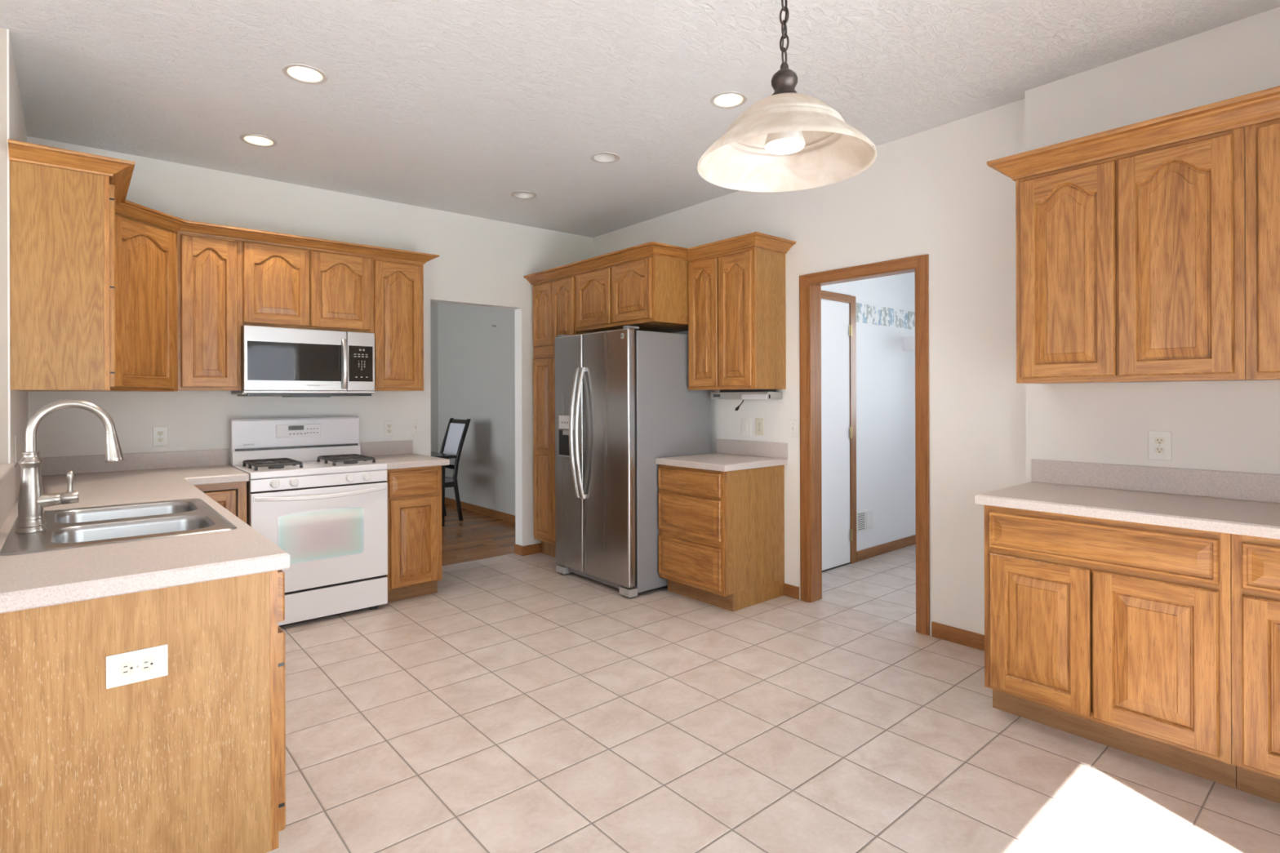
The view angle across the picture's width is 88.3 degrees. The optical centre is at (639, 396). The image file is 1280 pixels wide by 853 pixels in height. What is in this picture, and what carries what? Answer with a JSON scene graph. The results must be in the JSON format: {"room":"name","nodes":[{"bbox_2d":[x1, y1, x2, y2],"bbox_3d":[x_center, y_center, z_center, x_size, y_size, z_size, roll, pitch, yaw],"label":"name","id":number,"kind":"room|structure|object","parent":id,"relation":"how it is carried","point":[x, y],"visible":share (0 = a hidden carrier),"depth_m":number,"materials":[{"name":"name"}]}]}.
{"room":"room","nodes":[
{"label":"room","id":0,"kind":"room"},
{"bbox_2d":[0,26,28,465],"bbox_3d":[-2.919,-0.131,3.017,0.120,2.950,1.330,0,0,-41],"label":"wall","id":1,"kind":"structure","parent":0,"point":[14,415],"depth_m":2.55,"materials":[{"name":"white paint"}]},
{"bbox_2d":[14,435,17,463],"bbox_3d":[-2.615,0.218,2.762,0.007,0.116,0.072,0,0,-41],"label":"wall outlet","id":2,"kind":"object","parent":1,"relation":"attached to","point":[15,436],"visible":1,"depth_m":2.74,"materials":[{"name":"white plastic"}]},
{"bbox_2d":[9,160,115,391],"bbox_3d":[-2.541,-0.474,2.915,0.322,0.894,0.668,0,0,-41],"label":"upper cabinet","id":3,"kind":"object","parent":1,"relation":"attached to","point":[63,284],"visible":1,"depth_m":2.66,"materials":[{"name":"brown wood"}]},
{"bbox_2d":[45,213,177,391],"bbox_3d":[-2.855,-0.480,3.517,0.632,0.899,0.654,0,0,-41],"label":"upper cabinet","id":4,"kind":"object","parent":1,"relation":"attached to","point":[146,254],"visible":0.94,"depth_m":3.49,"materials":[{"name":"brown wood"}]},
{"bbox_2d":[8,138,439,263],"bbox_3d":[-2.167,-0.959,3.773,0.818,0.078,2.560,0,0,20],"label":"crown molding","id":5,"kind":"structure","parent":4,"relation":"attached to","point":[120,171],"depth_m":3.51,"materials":[{"name":"brown wood"}]},
{"bbox_2d":[0,448,228,529],"bbox_3d":[-2.028,0.355,2.775,0.936,0.143,2.854,0,0,-41],"label":"backsplash","id":6,"kind":"structure","parent":1,"relation":"attached to","point":[10,487],"depth_m":3.76,"materials":[{"name":"laminate"}]},
{"bbox_2d":[26,136,593,546],"bbox_3d":[-2.825,-0.131,4.050,6.235,2.950,0.115,0,0,-41],"label":"wall","id":7,"kind":"structure","parent":0,"point":[484,262],"depth_m":4.57,"materials":[{"name":"white paint"}]},
{"bbox_2d":[152,426,168,446],"bbox_3d":[-2.864,0.237,3.935,0.072,0.116,0.007,0,0,-41],"label":"wall outlet","id":8,"kind":"object","parent":7,"relation":"attached to","point":[160,434],"visible":1,"depth_m":3.93,"materials":[{"name":"white plastic"}]},
{"bbox_2d":[156,431,164,435],"bbox_3d":[-2.863,0.218,3.933,0.034,0.026,0.002,0,0,-41],"label":"receptacle","id":9,"kind":"object","parent":8,"relation":"attached to","point":[158,433],"depth_m":3.93,"materials":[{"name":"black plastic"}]},
{"bbox_2d":[156,437,164,441],"bbox_3d":[-2.863,0.257,3.933,0.034,0.026,0.002,0,0,-41],"label":"receptacle","id":10,"kind":"object","parent":8,"relation":"attached to","point":[158,439],"depth_m":3.93,"materials":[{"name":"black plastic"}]},
{"bbox_2d":[177,232,240,391],"bbox_3d":[-2.597,-0.488,3.943,0.311,0.902,0.344,0,0,-41],"label":"upper cabinet","id":11,"kind":"object","parent":7,"relation":"attached to","point":[209,268],"visible":0.99,"depth_m":3.81,"materials":[{"name":"brown wood"}]},
{"bbox_2d":[240,240,371,333],"bbox_3d":[-2.192,-0.682,4.292,0.760,0.518,0.344,0,0,-41],"label":"upper cabinet","id":12,"kind":"object","parent":7,"relation":"attached to","point":[285,286],"visible":0.97,"depth_m":4.13,"materials":[{"name":"brown wood"}]},
{"bbox_2d":[231,325,374,397],"bbox_3d":[-2.154,-0.210,4.244,0.761,0.423,0.463,0,0,-41],"label":"microwave","id":13,"kind":"object","parent":12,"relation":"attached to","point":[285,362],"visible":1,"depth_m":4.08,"materials":[{"name":"silver metal"}]},
{"bbox_2d":[359,440,413,456],"bbox_3d":[-1.856,0.374,4.792,0.407,0.098,0.019,0,0,-41],"label":"backsplash","id":14,"kind":"structure","parent":7,"relation":"attached to","point":[391,447],"depth_m":4.79,"materials":[{"name":"laminate"}]},
{"bbox_2d":[383,420,394,436],"bbox_3d":[-1.835,0.232,4.819,0.072,0.116,0.007,0,0,-41],"label":"wall outlet","id":15,"kind":"object","parent":7,"relation":"attached to","point":[388,424],"visible":1,"depth_m":4.82,"materials":[{"name":"white plastic"}]},
{"bbox_2d":[371,257,423,391],"bbox_3d":[-1.766,-0.492,4.657,0.361,0.900,0.344,0,0,-41],"label":"upper cabinet","id":16,"kind":"object","parent":7,"relation":"attached to","point":[397,286],"visible":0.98,"depth_m":4.52,"materials":[{"name":"brown wood"}]},
{"bbox_2d":[410,419,420,435],"bbox_3d":[-1.682,0.231,4.947,0.072,0.116,0.013,0,0,-41],"label":"light switch","id":17,"kind":"object","parent":7,"relation":"attached to","point":[415,424],"visible":1,"depth_m":4.95,"materials":[{"name":"white plastic"}]},
{"bbox_2d":[430,301,515,515],"bbox_3d":[-3.905,-0.127,5.340,6.280,2.950,3.250,0,0,-41],"label":"wall","id":18,"kind":"structure","parent":0,"point":[473,360],"depth_m":7.63,"materials":[{"name":"grey paint"}]},
{"bbox_2d":[444,497,541,555],"bbox_3d":[-3.816,1.306,5.246,6.045,0.082,3.262,0,0,-41],"label":"baseboard","id":19,"kind":"structure","parent":18,"relation":"attached to","point":[497,514],"depth_m":7.18,"materials":[{"name":"brown wood"}]},
{"bbox_2d":[0,0,1279,237],"bbox_3d":[-1.990,-1.581,3.291,11.520,0.488,8.860,0,0,-41],"label":"ceiling","id":20,"kind":"structure","parent":0,"point":[455,106],"depth_m":2.98,"materials":[{"name":"white paint"}]},
{"bbox_2d":[240,133,277,146],"bbox_3d":[-2.124,-1.474,3.670,0.183,0.100,0.183,0,0,-41],"label":"recessed light","id":21,"kind":"object","parent":20,"relation":"in","point":[255,140],"visible":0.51,"depth_m":3.71,"materials":[{"name":"grey"}]},
{"bbox_2d":[281,63,328,84],"bbox_3d":[-1.492,-1.483,2.935,0.183,0.100,0.183,0,0,-41],"label":"recessed light","id":22,"kind":"object","parent":20,"relation":"in","point":[304,73],"visible":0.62,"depth_m":2.98,"materials":[{"name":"grey"}]},
{"bbox_2d":[511,191,536,199],"bbox_3d":[-0.835,-1.496,4.732,0.183,0.100,0.183,0,0,-41],"label":"recessed light","id":23,"kind":"object","parent":20,"relation":"in","point":[517,194],"visible":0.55,"depth_m":4.79,"materials":[{"name":"grey"}]},
{"bbox_2d":[590,151,620,163],"bbox_3d":[-0.213,-1.505,4.019,0.183,0.100,0.183,0,0,-41],"label":"recessed light","id":24,"kind":"object","parent":20,"relation":"in","point":[602,157],"visible":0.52,"depth_m":4.07,"materials":[{"name":"grey"}]},
{"bbox_2d":[710,91,747,108],"bbox_3d":[0.439,-1.515,3.261,0.183,0.100,0.183,0,0,-41],"label":"recessed light","id":25,"kind":"object","parent":20,"relation":"in","point":[727,100],"visible":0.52,"depth_m":3.31,"materials":[{"name":"grey"}]},
{"bbox_2d":[697,0,877,191],"bbox_3d":[0.331,-1.000,1.514,0.400,0.934,0.400,0,0,-41],"label":"pendant lamp","id":26,"kind":"object","parent":20,"relation":"hanging from","point":[788,140],"visible":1,"depth_m":1.54,"materials":[{"name":"white glass"}]},
{"bbox_2d":[266,503,1279,852],"bbox_3d":[-1.033,1.388,4.106,9.020,0.100,8.860,0,0,-41],"label":"floor","id":27,"kind":"structure","parent":0,"point":[520,704],"depth_m":2.57,"materials":[{"name":"tile"}]},
{"bbox_2d":[0,569,285,852],"bbox_3d":[-1.679,0.904,2.151,0.627,0.872,1.465,0,0,-41],"label":"base cabinet","id":28,"kind":"object","parent":27,"relation":"on","point":[191,758],"visible":0.64,"depth_m":1.60,"materials":[{"name":"brown wood"}]},
{"bbox_2d":[106,644,168,688],"bbox_3d":[-1.209,0.649,1.585,0.119,0.077,0.007,0,0,-41],"label":"wall outlet","id":29,"kind":"object","parent":28,"relation":"attached to","point":[144,664],"visible":1,"depth_m":1.58,"materials":[{"name":"white plastic"}]},
{"bbox_2d":[120,661,133,676],"bbox_3d":[-1.222,0.649,1.571,0.026,0.034,0.002,0,0,-41],"label":"receptacle","id":30,"kind":"object","parent":29,"relation":"attached to","point":[126,667],"depth_m":1.57,"materials":[{"name":"white plastic"}]},
{"bbox_2d":[141,657,154,671],"bbox_3d":[-1.193,0.649,1.596,0.026,0.034,0.002,0,0,-41],"label":"receptacle","id":31,"kind":"object","parent":29,"relation":"attached to","point":[147,663],"depth_m":1.60,"materials":[{"name":"white plastic"}]},
{"bbox_2d":[194,481,246,523],"bbox_3d":[-2.500,0.907,3.331,0.920,0.872,1.392,0,0,-41],"label":"base cabinet","id":32,"kind":"object","parent":27,"relation":"on","point":[232,496],"visible":0.09,"depth_m":3.63,"materials":[{"name":"brown wood"}]},
{"bbox_2d":[0,448,289,613],"bbox_3d":[-2.019,0.376,2.764,0.936,0.186,2.882,0,0,-41],"label":"countertop","id":33,"kind":"structure","parent":32,"relation":"on","point":[32,580],"depth_m":1.85,"materials":[{"name":"laminate"}]},
{"bbox_2d":[14,399,124,533],"bbox_3d":[-1.829,0.214,2.120,0.267,0.412,0.074,0,0,-41],"label":"faucet","id":34,"kind":"object","parent":33,"relation":"on","point":[32,501],"visible":1,"depth_m":2.06,"materials":[{"name":"silver metal"}]},
{"bbox_2d":[0,498,236,555],"bbox_3d":[-1.772,0.503,2.252,0.554,0.166,0.855,0,0,-41],"label":"sink","id":35,"kind":"object","parent":33,"relation":"in","point":[71,528],"visible":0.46,"depth_m":2.24,"materials":[{"name":"silver metal"}]},
{"bbox_2d":[230,416,387,626],"bbox_3d":[-2.061,0.740,4.128,0.766,1.204,0.649,0,0,-41],"label":"gas range","id":36,"kind":"object","parent":27,"relation":"on","point":[312,492],"visible":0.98,"depth_m":4.00,"materials":[{"name":"white metal"}]},
{"bbox_2d":[231,460,387,479],"bbox_3d":[-2.079,0.443,4.149,0.762,0.038,0.595,0,0,-41],"label":"cooktop","id":37,"kind":"object","parent":36,"relation":"in","point":[309,469],"depth_m":3.96,"materials":[{"name":"white metal"}]},
{"bbox_2d":[386,465,442,602],"bbox_3d":[-1.669,0.902,4.549,0.370,0.876,0.629,0,0,-41],"label":"base cabinet","id":38,"kind":"object","parent":27,"relation":"on","point":[415,570],"visible":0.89,"depth_m":4.31,"materials":[{"name":"brown wood"}]},
{"bbox_2d":[359,440,449,469],"bbox_3d":[-1.653,0.393,4.558,0.417,0.138,0.639,0,0,-41],"label":"countertop","id":39,"kind":"structure","parent":38,"relation":"on","point":[397,454],"depth_m":4.68,"materials":[{"name":"laminate"}]},
{"bbox_2d":[431,451,456,526],"bbox_3d":[-2.909,0.977,6.846,1.508,0.735,1.320,0,0,-41],"label":"dining table","id":40,"kind":"object","parent":27,"relation":"on","point":[433,454],"visible":0.09,"depth_m":6.83,"materials":[{"name":"black wood"}]},
{"bbox_2d":[440,417,471,520],"bbox_3d":[-2.221,0.792,7.154,0.615,1.100,0.448,0,0,-41],"label":"dining chair","id":41,"kind":"object","parent":27,"relation":"on","point":[456,430],"visible":0.62,"depth_m":7.20,"materials":[{"name":"black wood"}]},
{"bbox_2d":[533,274,591,557],"bbox_3d":[-0.464,0.191,5.571,0.669,2.290,0.621,0,0,-41],"label":"pantry cabinet","id":42,"kind":"object","parent":27,"relation":"on","point":[553,300],"visible":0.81,"depth_m":5.43,"materials":[{"name":"brown wood"}]},
{"bbox_2d":[555,325,711,598],"bbox_3d":[-0.095,0.432,4.888,0.870,1.806,0.884,0,0,-41],"label":"refrigerator","id":43,"kind":"object","parent":27,"relation":"on","point":[624,401],"visible":0.91,"depth_m":4.55,"materials":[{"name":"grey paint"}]},
{"bbox_2d":[657,464,784,612],"bbox_3d":[0.542,0.895,4.445,0.616,0.876,0.596,0,0,-41],"label":"base cabinet","id":44,"kind":"object","parent":27,"relation":"on","point":[722,534],"visible":0.98,"depth_m":4.22,"materials":[{"name":"brown wood"}]},
{"bbox_2d":[655,439,787,471],"bbox_3d":[0.547,0.383,4.431,0.624,0.143,0.630,0,0,-41],"label":"countertop","id":45,"kind":"structure","parent":44,"relation":"on","point":[731,455],"depth_m":4.41,"materials":[{"name":"laminate"}]},
{"bbox_2d":[983,505,1236,789],"bbox_3d":[1.931,0.890,2.672,0.639,0.876,0.781,0,0,-41],"label":"base cabinet","id":46,"kind":"object","parent":27,"relation":"on","point":[1113,633],"visible":0.94,"depth_m":2.42,"materials":[{"name":"brown wood"}]},
{"bbox_2d":[1231,533,1279,804],"bbox_3d":[2.441,0.889,2.080,0.639,0.876,0.781,0,0,-41],"label":"base cabinet","id":47,"kind":"object","parent":27,"relation":"on","point":[1255,561],"visible":0.94,"depth_m":2.13,"materials":[{"name":"brown wood"}]},
{"bbox_2d":[974,458,1279,539],"bbox_3d":[2.206,0.375,2.348,0.644,0.149,1.687,0,0,-41],"label":"countertop","id":48,"kind":"structure","parent":47,"relation":"on","point":[1237,503],"depth_m":2.64,"materials":[{"name":"laminate"}]},
{"bbox_2d":[821,271,915,551],"bbox_3d":[2.605,-0.149,4.739,2.670,2.950,2.231,0,0,-41],"label":"wall","id":49,"kind":"structure","parent":0,"point":[885,371],"depth_m":5.62,"materials":[{"name":"white paint"}]},
{"bbox_2d":[821,290,856,572],"bbox_3d":[1.351,0.262,4.984,0.985,2.137,0.054,0,0,-41],"label":"door","id":50,"kind":"structure","parent":49,"relation":"in","point":[838,335],"depth_m":5.14,"materials":[{"name":"white paint"}]},
{"bbox_2d":[856,508,873,533],"bbox_3d":[1.843,1.012,5.392,0.250,0.167,0.012,0,0,-41],"label":"air vent","id":51,"kind":"object","parent":49,"relation":"in","point":[864,518],"visible":1,"depth_m":5.39,"materials":[{"name":"white metal"}]},
{"bbox_2d":[855,299,915,331],"bbox_3d":[2.308,-0.688,5.803,1.526,0.200,0.002,0,0,-41],"label":"wallpaper border","id":52,"kind":"object","parent":49,"relation":"attached to","point":[867,313],"visible":0.64,"depth_m":5.61,"materials":[{"name":"white paper"}]},
{"bbox_2d":[856,534,915,561],"bbox_3d":[2.319,1.286,5.800,1.528,0.082,0.013,0,0,-41],"label":"baseboard","id":53,"kind":"structure","parent":49,"relation":"attached to","point":[888,547],"depth_m":5.59,"materials":[{"name":"brown wood"}]},
{"bbox_2d":[902,335,915,351],"bbox_3d":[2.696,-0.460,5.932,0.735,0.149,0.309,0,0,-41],"label":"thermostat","id":54,"kind":"object","parent":49,"relation":"attached to","point":[908,342],"visible":0.12,"depth_m":5.77,"materials":[{"name":"white paint"}]},
{"bbox_2d":[593,6,1279,635],"bbox_3d":[1.339,-0.145,4.006,0.205,2.950,5.610,0,0,-41],"label":"wall","id":55,"kind":"structure","parent":0,"point":[934,192],"depth_m":3.46,"materials":[{"name":"white paint"}]},
{"bbox_2d":[575,254,688,333],"bbox_3d":[0.034,-0.733,4.989,0.669,0.445,0.910,0,0,-41],"label":"upper cabinet","id":56,"kind":"object","parent":55,"relation":"attached to","point":[650,293],"visible":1,"depth_m":4.63,"materials":[{"name":"brown wood"}]},
{"bbox_2d":[523,231,795,284],"bbox_3d":[-0.097,-0.988,4.762,2.349,0.065,0.552,0,0,33],"label":"crown molding","id":57,"kind":"structure","parent":56,"relation":"attached to","point":[757,239],"depth_m":4.49,"materials":[{"name":"brown wood"}]},
{"bbox_2d":[688,246,786,390],"bbox_3d":[0.650,-0.503,4.522,0.344,0.908,0.598,0,0,-41],"label":"upper cabinet","id":58,"kind":"object","parent":55,"relation":"attached to","point":[737,318],"visible":1,"depth_m":4.34,"materials":[{"name":"brown wood"}]},
{"bbox_2d":[711,389,782,410],"bbox_3d":[0.727,0.023,4.553,0.162,0.148,0.531,0,0,-41],"label":"under-cabinet light","id":59,"kind":"object","parent":58,"relation":"attached to","point":[744,394],"visible":0.93,"depth_m":4.45,"materials":[{"name":"silver metal"}]},
{"bbox_2d":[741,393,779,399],"bbox_3d":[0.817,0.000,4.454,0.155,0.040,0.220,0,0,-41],"label":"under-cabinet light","id":60,"kind":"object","parent":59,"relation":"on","point":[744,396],"depth_m":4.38,"materials":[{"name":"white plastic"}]},
{"bbox_2d":[741,417,751,435],"bbox_3d":[0.749,0.215,4.668,0.010,0.126,0.085,0,0,-41],"label":"light switch","id":61,"kind":"object","parent":55,"relation":"attached to","point":[745,422],"visible":1,"depth_m":4.66,"materials":[{"name":"white plastic"}]},
{"bbox_2d":[716,439,787,458],"bbox_3d":[0.776,0.362,4.628,0.019,0.103,0.630,0,0,-41],"label":"backsplash","id":62,"kind":"structure","parent":55,"relation":"attached to","point":[762,449],"depth_m":4.60,"materials":[{"name":"laminate"}]},
{"bbox_2d":[755,418,764,435],"bbox_3d":[0.831,0.209,4.575,0.007,0.116,0.072,0,0,-41],"label":"wall outlet","id":63,"kind":"object","parent":55,"relation":"attached to","point":[759,422],"visible":1,"depth_m":4.57,"materials":[{"name":"beige plastic"}]},
{"bbox_2d":[783,583,799,599],"bbox_3d":[1.005,1.290,4.371,0.013,0.082,0.119,0,0,-41],"label":"baseboard","id":64,"kind":"structure","parent":55,"relation":"attached to","point":[791,591],"depth_m":4.36,"materials":[{"name":"brown wood"}]},
{"bbox_2d":[788,419,797,437],"bbox_3d":[1.011,0.209,4.360,0.013,0.116,0.072,0,0,-41],"label":"light switch","id":65,"kind":"object","parent":55,"relation":"attached to","point":[793,424],"visible":1,"depth_m":4.36,"materials":[{"name":"white plastic"}]},
{"bbox_2d":[799,253,929,635],"bbox_3d":[1.372,0.267,4.029,0.134,2.126,0.857,0,0,-41],"label":"trim","id":66,"kind":"structure","parent":55,"relation":"attached to","point":[810,285],"depth_m":4.26,"materials":[{"name":"brown wood"}]},
{"bbox_2d":[931,622,984,650],"bbox_3d":[1.784,1.288,3.465,0.013,0.082,0.505,0,0,-41],"label":"baseboard","id":67,"kind":"structure","parent":55,"relation":"attached to","point":[965,637],"depth_m":3.54,"materials":[{"name":"brown wood"}]},
{"bbox_2d":[1015,126,1254,383],"bbox_3d":[2.047,-0.518,2.763,0.339,0.912,0.761,0,0,-41],"label":"upper cabinet","id":68,"kind":"object","parent":55,"relation":"attached to","point":[1131,267],"visible":1,"depth_m":2.61,"materials":[{"name":"brown wood"}]},
{"bbox_2d":[986,85,1279,181],"bbox_3d":[2.240,-1.017,2.484,0.406,0.085,1.613,0,0,-41],"label":"crown molding","id":69,"kind":"structure","parent":68,"relation":"attached to","point":[1264,105],"depth_m":2.55,"materials":[{"name":"brown wood"}]},
{"bbox_2d":[1031,458,1279,503],"bbox_3d":[2.444,0.354,2.550,0.019,0.109,1.682,0,0,-41],"label":"backsplash","id":70,"kind":"structure","parent":55,"relation":"attached to","point":[1253,486],"depth_m":2.80,"materials":[{"name":"laminate"}]},
{"bbox_2d":[1148,431,1171,460],"bbox_3d":[2.223,0.208,2.817,0.007,0.124,0.080,0,0,-41],"label":"wall outlet","id":71,"kind":"object","parent":55,"relation":"attached to","point":[1159,442],"visible":1,"depth_m":2.81,"materials":[{"name":"white plastic"}]},
{"bbox_2d":[1154,437,1164,444],"bbox_3d":[2.221,0.189,2.816,0.002,0.026,0.034,0,0,-41],"label":"receptacle","id":72,"kind":"object","parent":71,"relation":"attached to","point":[1157,440],"depth_m":2.82,"materials":[{"name":"white plastic"}]},
{"bbox_2d":[1154,447,1164,453],"bbox_3d":[2.221,0.228,2.816,0.002,0.026,0.034,0,0,-41],"label":"receptacle","id":73,"kind":"object","parent":71,"relation":"attached to","point":[1157,450],"depth_m":2.82,"materials":[{"name":"white plastic"}]},
{"bbox_2d":[1244,118,1279,380],"bbox_3d":[2.545,-0.520,2.183,0.339,0.912,0.762,0,0,-41],"label":"upper cabinet","id":74,"kind":"object","parent":55,"relation":"attached to","point":[1262,140],"visible":1,"depth_m":2.33,"materials":[{"name":"brown wood"}]},
{"bbox_3d":[-1.990,0.811,1.930,0.108,1.060,1.525,0,0,-41],"label":"wall","id":75,"kind":"structure","parent":0,"visible":0},
{"bbox_2d":[0,463,14,484],"bbox_3d":[-2.034,0.269,1.859,0.312,0.024,1.572,0,0,-41],"label":"bar ledge","id":76,"kind":"object","parent":75,"relation":"on","point":[6,469],"visible":1,"depth_m":2.33,"materials":[{"name":"laminate"}]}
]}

